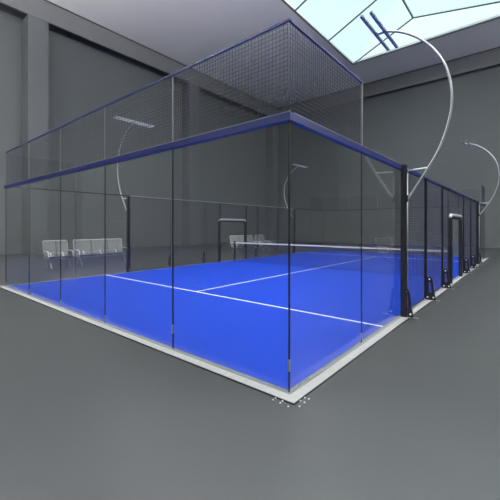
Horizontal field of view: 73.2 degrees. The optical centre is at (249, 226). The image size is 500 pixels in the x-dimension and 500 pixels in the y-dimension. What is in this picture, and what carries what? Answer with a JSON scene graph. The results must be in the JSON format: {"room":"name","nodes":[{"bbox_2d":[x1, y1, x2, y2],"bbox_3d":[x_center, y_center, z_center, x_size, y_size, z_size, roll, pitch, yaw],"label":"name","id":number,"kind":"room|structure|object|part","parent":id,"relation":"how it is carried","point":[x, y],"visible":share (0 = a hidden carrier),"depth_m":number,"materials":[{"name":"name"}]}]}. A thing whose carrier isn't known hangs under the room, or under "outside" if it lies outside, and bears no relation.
{"room":"sports hall","nodes":[
{"label":"sports hall","id":0,"kind":"room"},
{"bbox_2d":[0,3,266,254],"bbox_3d":[-12.227,-6.589,25.738,0.300,16.750,47.400,0,0,40],"label":"wall","id":1,"kind":"structure","parent":0,"point":[85,76],"depth_m":27.28,"materials":[{"name":"paint"}]},
{"bbox_2d":[22,14,48,254],"bbox_3d":[-14.195,-5.889,22.248,1.150,15.350,1.200,0,0,40],"label":"pillar","id":2,"kind":"structure","parent":1,"relation":"attached to","point":[35,31],"depth_m":21.84,"materials":[{"name":"paint"}]},
{"bbox_2d":[182,83,198,245],"bbox_3d":[-5.698,-5.889,32.428,1.150,15.350,1.200,0,0,40],"label":"pillar","id":3,"kind":"structure","parent":1,"relation":"attached to","point":[190,154],"depth_m":32.02,"materials":[{"name":"paint"}]},
{"bbox_2d":[0,0,499,115],"bbox_3d":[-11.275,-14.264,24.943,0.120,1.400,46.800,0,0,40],"label":"trim","id":4,"kind":"structure","parent":1,"relation":"attached to","point":[54,15],"depth_m":25.93,"materials":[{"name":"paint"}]},
{"bbox_2d":[266,125,278,240],"bbox_3d":[2.812,-5.889,42.624,1.150,15.350,1.200,0,0,40],"label":"pillar","id":5,"kind":"structure","parent":1,"relation":"attached to","point":[272,133],"depth_m":42.19,"materials":[{"name":"paint"}]},
{"bbox_2d":[0,241,499,499],"bbox_3d":[2.571,1.936,13.387,39.050,0.300,47.600,0,0,40],"label":"floor","id":6,"kind":"structure","parent":0,"point":[88,411],"depth_m":3.25,"materials":[{"name":"grey concrete"}]},
{"bbox_2d":[42,240,73,268],"bbox_3d":[-8.473,1.197,14.855,0.750,1.179,1.056,0,0,40],"label":"bench","id":7,"kind":"object","parent":6,"relation":"on","point":[49,245],"visible":0.98,"depth_m":14.91,"materials":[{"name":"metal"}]},
{"bbox_3d":[-8.845,0.951,14.839,0.200,0.670,0.450,0,0,40],"label":"backrest","id":8,"kind":"part","parent":7,"relation":"part of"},
{"bbox_3d":[-8.524,0.951,15.223,0.200,0.670,0.450,0,0,40],"label":"backrest","id":9,"kind":"part","parent":7,"relation":"part of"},
{"bbox_2d":[73,238,125,265],"bbox_3d":[-7.211,1.197,16.367,0.750,1.179,2.456,0,0,40],"label":"bench","id":10,"kind":"object","parent":6,"relation":"on","point":[83,246],"visible":0.84,"depth_m":16.39,"materials":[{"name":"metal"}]},
{"bbox_3d":[-7.935,0.951,15.930,0.200,0.670,0.750,0,0,40],"label":"backrest","id":11,"kind":"part","parent":10,"relation":"part of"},
{"bbox_3d":[-7.649,1.326,15.691,0.545,0.080,0.750,0,0,40],"label":"seat","id":12,"kind":"part","parent":10,"relation":"part of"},
{"bbox_3d":[-7.422,0.951,16.544,0.200,0.670,0.750,0,0,40],"label":"backrest","id":13,"kind":"part","parent":10,"relation":"part of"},
{"bbox_3d":[-6.910,0.951,17.158,0.200,0.670,0.750,0,0,40],"label":"backrest","id":14,"kind":"part","parent":10,"relation":"part of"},
{"bbox_2d":[0,286,293,404],"bbox_3d":[-3.462,1.775,6.743,10.326,0.022,0.193,0,0,40],"label":"strip","id":15,"kind":"object","parent":6,"relation":"on","point":[280,393],"visible":0.97,"depth_m":4.64,"materials":[{"name":"concrete"}]},
{"bbox_2d":[5,189,5,285],"bbox_3d":[-6.498,0.315,9.364,2.005,2.898,0.025,0,0,40],"label":"glass panel","id":16,"kind":"object","parent":15,"relation":"on","point":[5,189],"visible":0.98,"depth_m":9.99,"materials":[{"name":"clear glass"}]},
{"bbox_2d":[28,183,29,294],"bbox_3d":[-4.963,0.315,8.082,2.005,2.898,0.025,0,0,40],"label":"glass panel","id":17,"kind":"object","parent":15,"relation":"on","point":[29,183],"visible":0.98,"depth_m":8.72,"materials":[{"name":"clear glass"}]},
{"bbox_2d":[60,176,60,306],"bbox_3d":[-3.427,0.315,6.801,2.005,2.898,0.025,0,0,40],"label":"glass panel","id":18,"kind":"object","parent":15,"relation":"on","point":[60,176],"visible":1,"depth_m":7.43,"materials":[{"name":"clear glass"}]},
{"bbox_2d":[4,111,293,188],"bbox_3d":[-3.421,-1.175,6.793,10.070,0.093,0.073,0,0,40],"label":"beam","id":19,"kind":"structure","parent":18,"relation":"on","point":[281,118],"depth_m":4.70,"materials":[{"name":"blue metal"}]},
{"bbox_2d":[5,143,28,184],"bbox_3d":[-6.501,-1.700,9.366,1.992,0.952,0.020,0,0,40],"label":"mesh panel","id":20,"kind":"object","parent":19,"relation":"on","point":[17,149],"visible":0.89,"depth_m":9.38,"materials":[{"name":"grey paint"}]},
{"bbox_3d":[-7.258,-1.699,9.998,0.020,0.950,0.020,0,0,40],"label":"post","id":21,"kind":"part","parent":20,"relation":"part of","materials":[{"name":"grey metal"}]},
{"bbox_2d":[29,129,59,178],"bbox_3d":[-4.966,-1.700,8.085,1.992,0.952,0.020,0,0,40],"label":"mesh panel","id":22,"kind":"object","parent":19,"relation":"on","point":[57,131],"visible":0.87,"depth_m":8.00,"materials":[{"name":"grey paint"}]},
{"bbox_2d":[60,108,103,170],"bbox_3d":[-3.430,-1.700,6.803,1.992,0.952,0.020,0,0,40],"label":"mesh panel","id":23,"kind":"object","parent":19,"relation":"on","point":[68,132],"visible":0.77,"depth_m":6.75,"materials":[{"name":"grey paint"}]},
{"bbox_3d":[-4.187,-1.699,7.435,0.020,0.950,0.020,0,0,40],"label":"post","id":24,"kind":"part","parent":23,"relation":"part of","materials":[{"name":"grey metal"}]},
{"bbox_2d":[5,18,291,152],"bbox_3d":[-3.421,-2.207,6.793,10.040,0.025,0.031,0,0,40],"label":"rail","id":25,"kind":"object","parent":23,"relation":"on","point":[288,19],"visible":1,"depth_m":4.75,"materials":[{"name":"blue metal"}]},
{"bbox_2d":[104,77,171,158],"bbox_3d":[-1.895,-1.700,5.522,1.992,0.952,0.020,0,0,40],"label":"mesh panel","id":26,"kind":"object","parent":19,"relation":"on","point":[105,112],"visible":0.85,"depth_m":5.56,"materials":[{"name":"grey paint"}]},
{"bbox_3d":[-2.652,-1.699,6.154,0.020,0.950,0.020,0,0,40],"label":"post","id":27,"kind":"part","parent":26,"relation":"part of","materials":[{"name":"grey metal"}]},
{"bbox_2d":[172,23,287,140],"bbox_3d":[-0.359,-1.700,4.240,1.992,0.952,0.020,0,0,40],"label":"mesh panel","id":28,"kind":"object","parent":19,"relation":"on","point":[173,82],"visible":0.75,"depth_m":4.15,"materials":[{"name":"grey metal"}]},
{"bbox_3d":[-1.116,-1.699,4.872,0.020,0.950,0.020,0,0,40],"label":"post","id":29,"kind":"part","parent":28,"relation":"part of","materials":[{"name":"grey metal"}]},
{"bbox_2d":[104,165,105,322],"bbox_3d":[-1.892,0.315,5.519,2.005,2.898,0.025,0,0,40],"label":"glass panel","id":30,"kind":"object","parent":15,"relation":"on","point":[105,165],"visible":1,"depth_m":6.16,"materials":[{"name":"clear glass"}]},
{"bbox_2d":[172,149,173,348],"bbox_3d":[-0.356,0.315,4.237,2.005,2.898,0.025,0,0,40],"label":"glass panel","id":31,"kind":"object","parent":15,"relation":"on","point":[172,149],"visible":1,"depth_m":4.87,"materials":[{"name":"clear glass"}]},
{"bbox_2d":[6,252,302,285],"bbox_3d":[-0.901,1.775,17.718,0.193,0.022,20.326,0,0,40],"label":"strip","id":32,"kind":"object","parent":6,"relation":"on","point":[300,252],"visible":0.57,"depth_m":12.71,"materials":[{"name":"concrete"}]},
{"bbox_2d":[32,190,75,277],"bbox_3d":[-6.611,0.315,10.774,0.025,2.898,2.005,0,0,40],"label":"glass panel","id":33,"kind":"object","parent":32,"relation":"on","point":[32,190],"visible":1,"depth_m":11.54,"materials":[{"name":"clear glass"}]},
{"bbox_2d":[124,196,129,271],"bbox_3d":[-4.826,0.277,13.179,0.318,2.981,0.100,0,0,40],"label":"post","id":34,"kind":"object","parent":32,"relation":"on","point":[127,198],"visible":0.99,"depth_m":13.08,"materials":[{"name":"metal"}]},
{"bbox_3d":[-4.743,0.276,13.109,0.100,2.980,0.100,0,0,40],"label":"post","id":35,"kind":"part","parent":34,"relation":"part of","materials":[{"name":"black metal"}]},
{"bbox_2d":[113,116,153,209],"bbox_3d":[-4.847,-2.245,13.196,1.415,3.522,1.600,0,0,40],"label":"floodlight","id":36,"kind":"object","parent":34,"relation":"attached to","point":[130,120],"visible":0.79,"depth_m":13.22,"materials":[{"name":"metal"}]},
{"bbox_3d":[-4.902,-2.271,13.242,1.271,3.471,0.046,0,0,40],"label":"curved arm","id":37,"kind":"part","parent":36,"relation":"part of","materials":[{"name":"metal"}]},
{"bbox_2d":[130,197,170,271],"bbox_3d":[-4.054,0.297,13.837,0.020,2.902,1.948,0,0,40],"label":"mesh panel","id":38,"kind":"object","parent":32,"relation":"on","point":[143,199],"visible":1,"depth_m":13.59,"materials":[{"name":"metal"}]},
{"bbox_2d":[174,200,204,266],"bbox_3d":[-2.773,0.297,15.372,0.020,2.902,1.948,0,0,40],"label":"mesh panel","id":39,"kind":"object","parent":32,"relation":"on","point":[203,220],"visible":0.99,"depth_m":15.34,"materials":[{"name":"metal"}]},
{"bbox_2d":[202,202,205,262],"bbox_3d":[-2.263,0.301,16.250,0.318,2.931,0.080,0,0,40],"label":"fence post","id":40,"kind":"object","parent":32,"relation":"on","point":[205,202],"visible":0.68,"depth_m":16.15,"materials":[{"name":"metal"}]},
{"bbox_3d":[-2.153,0.301,16.157,0.030,2.930,0.030,0,0,40],"label":"post","id":41,"kind":"part","parent":40,"relation":"part of","materials":[{"name":"black metal"}]},
{"bbox_2d":[206,203,219,262],"bbox_3d":[-1.812,0.297,16.524,0.020,2.902,0.948,0,0,40],"label":"mesh panel","id":42,"kind":"object","parent":32,"relation":"on","point":[212,212],"visible":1,"depth_m":16.39,"materials":[{"name":"metal"}]},
{"bbox_2d":[219,219,245,261],"bbox_3d":[-0.898,0.676,17.715,0.100,2.180,2.100,0,0,40],"label":"doorway frame","id":43,"kind":"object","parent":32,"relation":"on","point":[220,220],"visible":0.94,"depth_m":17.41,"materials":[{"name":"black metal"}]},
{"bbox_2d":[221,204,245,218],"bbox_3d":[-0.850,-0.783,17.675,0.020,0.742,1.948,0,0,40],"label":"mesh panel","id":44,"kind":"object","parent":43,"relation":"on","point":[221,204],"visible":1,"depth_m":17.54,"materials":[{"name":"metal"}]},
{"bbox_2d":[246,206,256,258],"bbox_3d":[0.111,0.297,18.827,0.020,2.902,0.948,0,0,40],"label":"mesh panel","id":45,"kind":"object","parent":32,"relation":"on","point":[254,228],"visible":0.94,"depth_m":18.76,"materials":[{"name":"metal"}]},
{"bbox_2d":[255,206,257,257],"bbox_3d":[0.300,0.301,19.320,0.318,2.931,0.080,0,0,40],"label":"fence post","id":46,"kind":"object","parent":32,"relation":"on","point":[257,206],"visible":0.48,"depth_m":19.23,"materials":[{"name":"metal"}]},
{"bbox_3d":[0.410,0.301,19.228,0.030,2.930,0.030,0,0,40],"label":"post","id":47,"kind":"part","parent":46,"relation":"part of","materials":[{"name":"black metal"}]},
{"bbox_2d":[258,207,277,256],"bbox_3d":[1.072,0.297,19.979,0.020,2.902,1.948,0,0,40],"label":"mesh panel","id":48,"kind":"object","parent":32,"relation":"on","point":[259,207],"visible":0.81,"depth_m":19.86,"materials":[{"name":"metal"}]},
{"bbox_2d":[278,208,294,254],"bbox_3d":[2.353,0.297,21.514,0.020,2.902,1.948,0,0,40],"label":"mesh panel","id":49,"kind":"object","parent":32,"relation":"on","point":[283,227],"visible":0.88,"depth_m":21.22,"materials":[{"name":"metal"}]},
{"bbox_2d":[293,209,294,252],"bbox_3d":[2.863,0.277,22.391,0.318,2.981,0.100,0,0,40],"label":"post","id":50,"kind":"object","parent":32,"relation":"on","point":[293,209],"visible":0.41,"depth_m":22.26,"materials":[{"name":"metal"}]},
{"bbox_2d":[134,196,294,208],"bbox_3d":[-0.849,-1.189,17.677,0.052,0.050,11.895,0,0,40],"label":"rail","id":51,"kind":"object","parent":50,"relation":"attached to","point":[134,196],"visible":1,"depth_m":16.05,"materials":[{"name":"grey metal"}]},
{"bbox_2d":[284,164,307,215],"bbox_3d":[2.843,-2.245,22.409,1.415,3.522,1.600,0,0,40],"label":"floodlight","id":52,"kind":"object","parent":50,"relation":"attached to","point":[298,165],"visible":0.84,"depth_m":22.48,"materials":[{"name":"metal"}]},
{"bbox_3d":[2.787,-2.271,22.455,1.271,3.471,0.046,0,0,40],"label":"curved arm","id":53,"kind":"part","parent":52,"relation":"part of","materials":[{"name":"metal"}]},
{"bbox_2d":[301,211,310,252],"bbox_3d":[3.641,0.315,23.057,0.025,2.898,2.005,0,0,40],"label":"glass panel","id":54,"kind":"object","parent":32,"relation":"on","point":[310,211],"visible":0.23,"depth_m":23.81,"materials":[{"name":"glass"}]},
{"bbox_3d":[-5.330,0.315,12.309,0.025,2.898,2.004,0,0,40],"label":"glass panel","id":55,"kind":"object","parent":32,"relation":"on","visible":0},
{"bbox_2d":[13,187,128,196],"bbox_3d":[-5.965,-1.190,11.547,0.042,0.053,3.964,0,0,40],"label":"beam","id":56,"kind":"structure","parent":55,"relation":"on","point":[13,187],"depth_m":11.34,"materials":[{"name":"grey metal"}]},
{"bbox_2d":[8,155,75,190],"bbox_3d":[-6.609,-1.700,10.777,0.020,0.952,1.992,0,0,40],"label":"mesh panel","id":57,"kind":"object","parent":56,"relation":"on","point":[14,155],"visible":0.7,"depth_m":10.86,"materials":[{"name":"grey paint"}]},
{"bbox_2d":[9,250,466,389],"bbox_3d":[2.988,1.774,14.472,9.940,0.023,19.940,0,0,40],"label":"court surface","id":58,"kind":"object","parent":6,"relation":"on","point":[233,314],"visible":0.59,"depth_m":7.63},
{"bbox_2d":[234,241,235,260],"bbox_3d":[-0.799,1.260,17.627,0.100,1.009,0.169,0,0,40],"label":"net post","id":59,"kind":"object","parent":58,"relation":"on","point":[234,241],"visible":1,"depth_m":17.59,"materials":[{"name":"metal"}]},
{"bbox_2d":[235,242,447,277],"bbox_3d":[2.988,1.282,14.472,9.780,0.952,0.024,0,0,40],"label":"net","id":60,"kind":"object","parent":59,"relation":"attached to","point":[321,253],"visible":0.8,"depth_m":14.38,"materials":[{"name":"fabric"}]},
{"bbox_2d":[230,235,258,253],"bbox_3d":[-0.330,1.197,23.363,0.750,1.179,2.456,0,0,40],"label":"bench","id":61,"kind":"object","parent":6,"relation":"on","point":[240,237],"visible":0.75,"depth_m":23.31,"materials":[{"name":"white metal"}]},
{"bbox_3d":[-1.054,0.951,22.925,0.200,0.670,0.750,0,0,40],"label":"backrest","id":62,"kind":"part","parent":61,"relation":"part of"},
{"bbox_3d":[-0.541,0.951,23.539,0.200,0.670,0.750,0,0,40],"label":"backrest","id":63,"kind":"part","parent":61,"relation":"part of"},
{"bbox_3d":[-0.029,0.951,24.154,0.200,0.670,0.750,0,0,40],"label":"backrest","id":64,"kind":"part","parent":61,"relation":"part of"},
{"bbox_2d":[255,235,269,250],"bbox_3d":[0.952,1.197,24.899,0.750,1.179,1.056,0,0,40],"label":"bench","id":65,"kind":"object","parent":6,"relation":"on","point":[261,236],"visible":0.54,"depth_m":25.07,"materials":[{"name":"white metal"}]},
{"bbox_2d":[289,258,488,404],"bbox_3d":[6.878,1.775,11.225,0.193,0.022,20.326,0,0,40],"label":"strip","id":66,"kind":"object","parent":6,"relation":"on","point":[305,387],"visible":0.88,"depth_m":4.62,"materials":[{"name":"concrete"}]},
{"bbox_2d":[288,121,290,391],"bbox_3d":[1.054,0.315,4.351,0.025,2.898,2.005,0,0,40],"label":"glass panel","id":67,"kind":"object","parent":66,"relation":"on","point":[289,359],"visible":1,"depth_m":3.58,"materials":[{"name":"clear glass"}]},
{"bbox_2d":[361,153,362,342],"bbox_3d":[2.335,0.315,5.886,0.025,2.898,2.005,0,0,40],"label":"glass panel","id":68,"kind":"object","parent":66,"relation":"on","point":[361,153],"visible":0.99,"depth_m":5.12,"materials":[{"name":"clear glass"}]},
{"bbox_2d":[290,112,401,169],"bbox_3d":[1.713,-1.175,5.139,0.073,0.093,3.964,0,0,40],"label":"beam","id":69,"kind":"structure","parent":68,"relation":"on","point":[300,121],"depth_m":4.48,"materials":[{"name":"blue metal"}]},
{"bbox_2d":[290,24,360,142],"bbox_3d":[1.060,-1.704,4.358,0.008,0.944,1.964,0,0,40],"label":"mesh panel","id":70,"kind":"object","parent":69,"relation":"on","point":[290,24],"visible":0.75,"depth_m":4.14,"materials":[{"name":"grey metal"}]},
{"bbox_2d":[289,20,361,82],"bbox_3d":[1.069,-2.207,4.365,0.031,0.025,1.979,0,0,40],"label":"rail","id":71,"kind":"object","parent":70,"relation":"on","point":[292,22],"visible":1,"depth_m":4.17,"materials":[{"name":"blue metal"}]},
{"bbox_2d":[360,83,362,144],"bbox_3d":[1.701,-1.705,5.126,0.036,0.962,0.036,0,0,40],"label":"post","id":72,"kind":"object","parent":69,"relation":"on","point":[361,84],"visible":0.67,"depth_m":5.12,"materials":[{"name":"grey metal"}]},
{"bbox_2d":[401,164,418,318],"bbox_3d":[3.113,0.277,6.552,0.318,2.981,0.100,0,0,40],"label":"post","id":73,"kind":"object","parent":66,"relation":"on","point":[406,306],"visible":1,"depth_m":6.58,"materials":[{"name":"black metal"}]},
{"bbox_3d":[3.030,0.276,6.622,0.100,2.980,0.100,0,0,40],"label":"post","id":74,"kind":"part","parent":73,"relation":"part of","materials":[{"name":"black metal"}]},
{"bbox_2d":[360,11,452,201],"bbox_3d":[3.134,-2.245,6.535,1.415,3.522,1.600,0,0,40],"label":"floodlight","id":75,"kind":"object","parent":73,"relation":"attached to","point":[372,14],"visible":1,"depth_m":6.42,"materials":[{"name":"metal"}]},
{"bbox_3d":[3.189,-2.271,6.489,1.271,3.471,0.046,0,0,40],"label":"curved arm","id":76,"kind":"part","parent":75,"relation":"part of","materials":[{"name":"metal"}]},
{"bbox_2d":[400,170,424,314],"bbox_3d":[3.623,0.297,7.429,0.020,2.902,1.948,0,0,40],"label":"mesh panel","id":77,"kind":"object","parent":66,"relation":"on","point":[420,285],"visible":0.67,"depth_m":7.52,"materials":[{"name":"metal"}]},
{"bbox_2d":[425,179,439,300],"bbox_3d":[4.395,0.301,8.087,0.318,2.931,0.080,0,0,40],"label":"fence post","id":78,"kind":"object","parent":66,"relation":"on","point":[428,295],"visible":1,"depth_m":8.16,"materials":[{"name":"black metal"}]},
{"bbox_3d":[4.285,0.301,8.179,0.032,2.930,0.032,0,0,40],"label":"post","id":79,"kind":"part","parent":78,"relation":"part of","materials":[{"name":"black metal"}]},
{"bbox_2d":[408,168,476,201],"bbox_3d":[6.825,-1.189,11.266,0.052,0.050,11.895,0,0,40],"label":"rail","id":80,"kind":"object","parent":78,"relation":"on","point":[412,172],"visible":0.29,"depth_m":9.23,"materials":[{"name":"blue metal"}]},
{"bbox_2d":[427,180,441,291],"bbox_3d":[4.904,0.297,8.964,0.020,2.902,1.948,0,0,40],"label":"mesh panel","id":81,"kind":"object","parent":66,"relation":"on","point":[429,182],"visible":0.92,"depth_m":8.91,"materials":[{"name":"metal"}]},
{"bbox_2d":[443,187,447,281],"bbox_3d":[5.866,0.297,10.116,0.020,2.902,0.948,0,0,40],"label":"mesh panel","id":82,"kind":"object","parent":66,"relation":"on","point":[445,194],"visible":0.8,"depth_m":10.17,"materials":[{"name":"metal"}]},
{"bbox_2d":[442,186,452,288],"bbox_3d":[5.677,0.301,9.623,0.318,2.931,0.080,0,0,40],"label":"fence post","id":83,"kind":"object","parent":66,"relation":"on","point":[444,284],"visible":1,"depth_m":9.69,"materials":[{"name":"metal"}]},
{"bbox_3d":[5.567,0.301,9.714,0.032,2.930,0.032,0,0,40],"label":"post","id":84,"kind":"part","parent":83,"relation":"part of","materials":[{"name":"black metal"}]},
{"bbox_2d":[448,214,462,283],"bbox_3d":[6.874,0.676,11.228,0.100,2.180,2.100,0,0,40],"label":"doorway frame","id":85,"kind":"object","parent":66,"relation":"on","point":[451,216],"visible":0.96,"depth_m":10.46,"materials":[{"name":"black metal"}]},
{"bbox_2d":[448,190,458,214],"bbox_3d":[6.827,-0.783,11.268,0.020,0.742,1.948,0,0,40],"label":"mesh panel","id":86,"kind":"object","parent":85,"relation":"on","point":[449,191],"visible":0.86,"depth_m":11.36,"materials":[{"name":"metal"}]},
{"bbox_2d":[458,195,462,274],"bbox_3d":[7.788,0.297,12.419,0.020,2.902,0.948,0,0,40],"label":"mesh panel","id":87,"kind":"object","parent":66,"relation":"on","point":[461,199],"visible":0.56,"depth_m":12.17,"materials":[{"name":"metal"}]},
{"bbox_2d":[464,197,469,268],"bbox_3d":[8.749,0.297,13.571,0.020,2.902,1.948,0,0,40],"label":"mesh panel","id":88,"kind":"object","parent":66,"relation":"on","point":[465,198],"visible":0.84,"depth_m":13.70,"materials":[{"name":"metal"}]},
{"bbox_2d":[463,196,471,273],"bbox_3d":[8.240,0.301,12.694,0.318,2.931,0.080,0,0,40],"label":"fence post","id":89,"kind":"object","parent":66,"relation":"on","point":[465,270],"visible":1,"depth_m":12.78,"materials":[{"name":"metal"}]},
{"bbox_3d":[8.130,0.301,12.785,0.032,2.930,0.032,0,0,40],"label":"post","id":90,"kind":"part","parent":89,"relation":"part of","materials":[{"name":"black metal"}]},
{"bbox_2d":[470,200,475,267],"bbox_3d":[10.031,0.297,15.106,0.020,2.902,1.948,0,0,40],"label":"mesh panel","id":91,"kind":"object","parent":66,"relation":"on","point":[473,202],"visible":0.79,"depth_m":15.16,"materials":[{"name":"metal"}]},
{"bbox_2d":[471,199,478,268],"bbox_3d":[9.521,0.301,14.229,0.318,2.931,0.080,0,0,40],"label":"fence post","id":92,"kind":"object","parent":66,"relation":"on","point":[472,256],"visible":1,"depth_m":14.30,"materials":[{"name":"metal"}]},
{"bbox_3d":[9.411,0.301,14.321,0.032,2.930,0.032,0,0,40],"label":"post","id":93,"kind":"part","parent":92,"relation":"part of","materials":[{"name":"black metal"}]},
{"bbox_2d":[476,201,484,264],"bbox_3d":[10.803,0.277,15.764,0.318,2.981,0.100,0,0,40],"label":"post","id":94,"kind":"object","parent":66,"relation":"on","point":[478,255],"visible":1,"depth_m":15.78,"materials":[{"name":"metal"}]},
{"bbox_3d":[10.719,0.276,15.834,0.100,2.980,0.100,0,0,40],"label":"post","id":95,"kind":"part","parent":94,"relation":"part of","materials":[{"name":"black metal"}]},
{"bbox_2d":[461,140,499,215],"bbox_3d":[10.823,-2.245,15.748,1.415,3.522,1.600,0,0,40],"label":"floodlight","id":96,"kind":"object","parent":94,"relation":"attached to","point":[468,143],"visible":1,"depth_m":15.55,"materials":[{"name":"metal"}]},
{"bbox_2d":[480,205,480,253],"bbox_3d":[11.306,0.315,16.634,0.025,2.898,2.005,0,0,40],"label":"glass panel","id":97,"kind":"object","parent":66,"relation":"on","point":[480,205],"visible":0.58,"depth_m":17.21,"materials":[{"name":"glass"}]},
{"bbox_3d":[11.943,-1.175,17.395,0.073,0.093,3.964,0,0,40],"label":"beam","id":98,"kind":"structure","parent":97,"relation":"on","visible":0},
{"bbox_2d":[481,185,484,203],"bbox_3d":[12.585,-1.700,18.166,0.020,0.952,1.992,0,0,40],"label":"mesh panel","id":99,"kind":"object","parent":98,"relation":"on","point":[482,187],"visible":0.8,"depth_m":17.96,"materials":[{"name":"grey paint"}]},
{"bbox_2d":[481,205,484,259],"bbox_3d":[12.588,0.315,18.170,0.025,2.898,2.005,0,0,40],"label":"glass panel","id":100,"kind":"object","parent":66,"relation":"on","point":[482,207],"visible":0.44,"depth_m":17.92,"materials":[{"name":"glass"}]},
{"bbox_2d":[47,0,499,107],"bbox_3d":[2.571,-15.114,13.387,38.850,0.300,47.400,0,0,40],"label":"ceiling","id":101,"kind":"structure","parent":0,"point":[187,32],"depth_m":26.89,"materials":[{"name":"paint"}]},
{"bbox_2d":[277,48,499,113],"bbox_3d":[17.693,-14.264,30.607,37.100,1.400,0.120,0,0,40],"label":"trim","id":102,"kind":"structure","parent":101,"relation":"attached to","point":[489,58],"depth_m":32.17,"materials":[{"name":"paint"}]},
{"bbox_2d":[282,0,499,64],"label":"window","id":103,"kind":"structure","parent":101,"relation":"attached to","point":[284,1],"depth_m":26.30,"materials":[{"name":"clear glass"}]},
{"bbox_2d":[279,64,499,247],"bbox_3d":[17.777,-6.589,31.371,38.550,16.750,0.300,0,0,40],"label":"wall","id":104,"kind":"structure","parent":0,"point":[407,125],"depth_m":33.93,"materials":[{"name":"paint"}]},
{"bbox_3d":[9.439,1.775,22.200,10.326,0.022,0.193,0,0,40],"label":"strip","id":105,"kind":"object","parent":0,"visible":0},
{"bbox_3d":[9.403,0.315,22.143,2.004,2.898,0.025,0,0,40],"label":"glass panel","id":106,"kind":"object","parent":105,"relation":"on","visible":0},
{"bbox_2d":[326,206,466,210],"bbox_3d":[9.396,-1.190,22.149,10.070,0.053,0.042,0,0,40],"label":"beam","id":107,"kind":"structure","parent":106,"relation":"on","point":[447,206],"depth_m":22.96,"materials":[{"name":"grey metal"}]},
{"bbox_2d":[378,193,408,207],"bbox_3d":[9.407,-1.700,22.140,1.992,0.952,0.020,0,0,40],"label":"mesh panel","id":108,"kind":"object","parent":107,"relation":"on","point":[395,193],"visible":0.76,"depth_m":22.19,"materials":[{"name":"grey paint"}]},
{"bbox_2d":[409,192,440,206],"bbox_3d":[10.942,-1.700,20.858,1.992,0.952,0.020,0,0,40],"label":"mesh panel","id":109,"kind":"object","parent":107,"relation":"on","point":[427,192],"visible":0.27,"depth_m":20.82,"materials":[{"name":"grey paint"}]}
]}

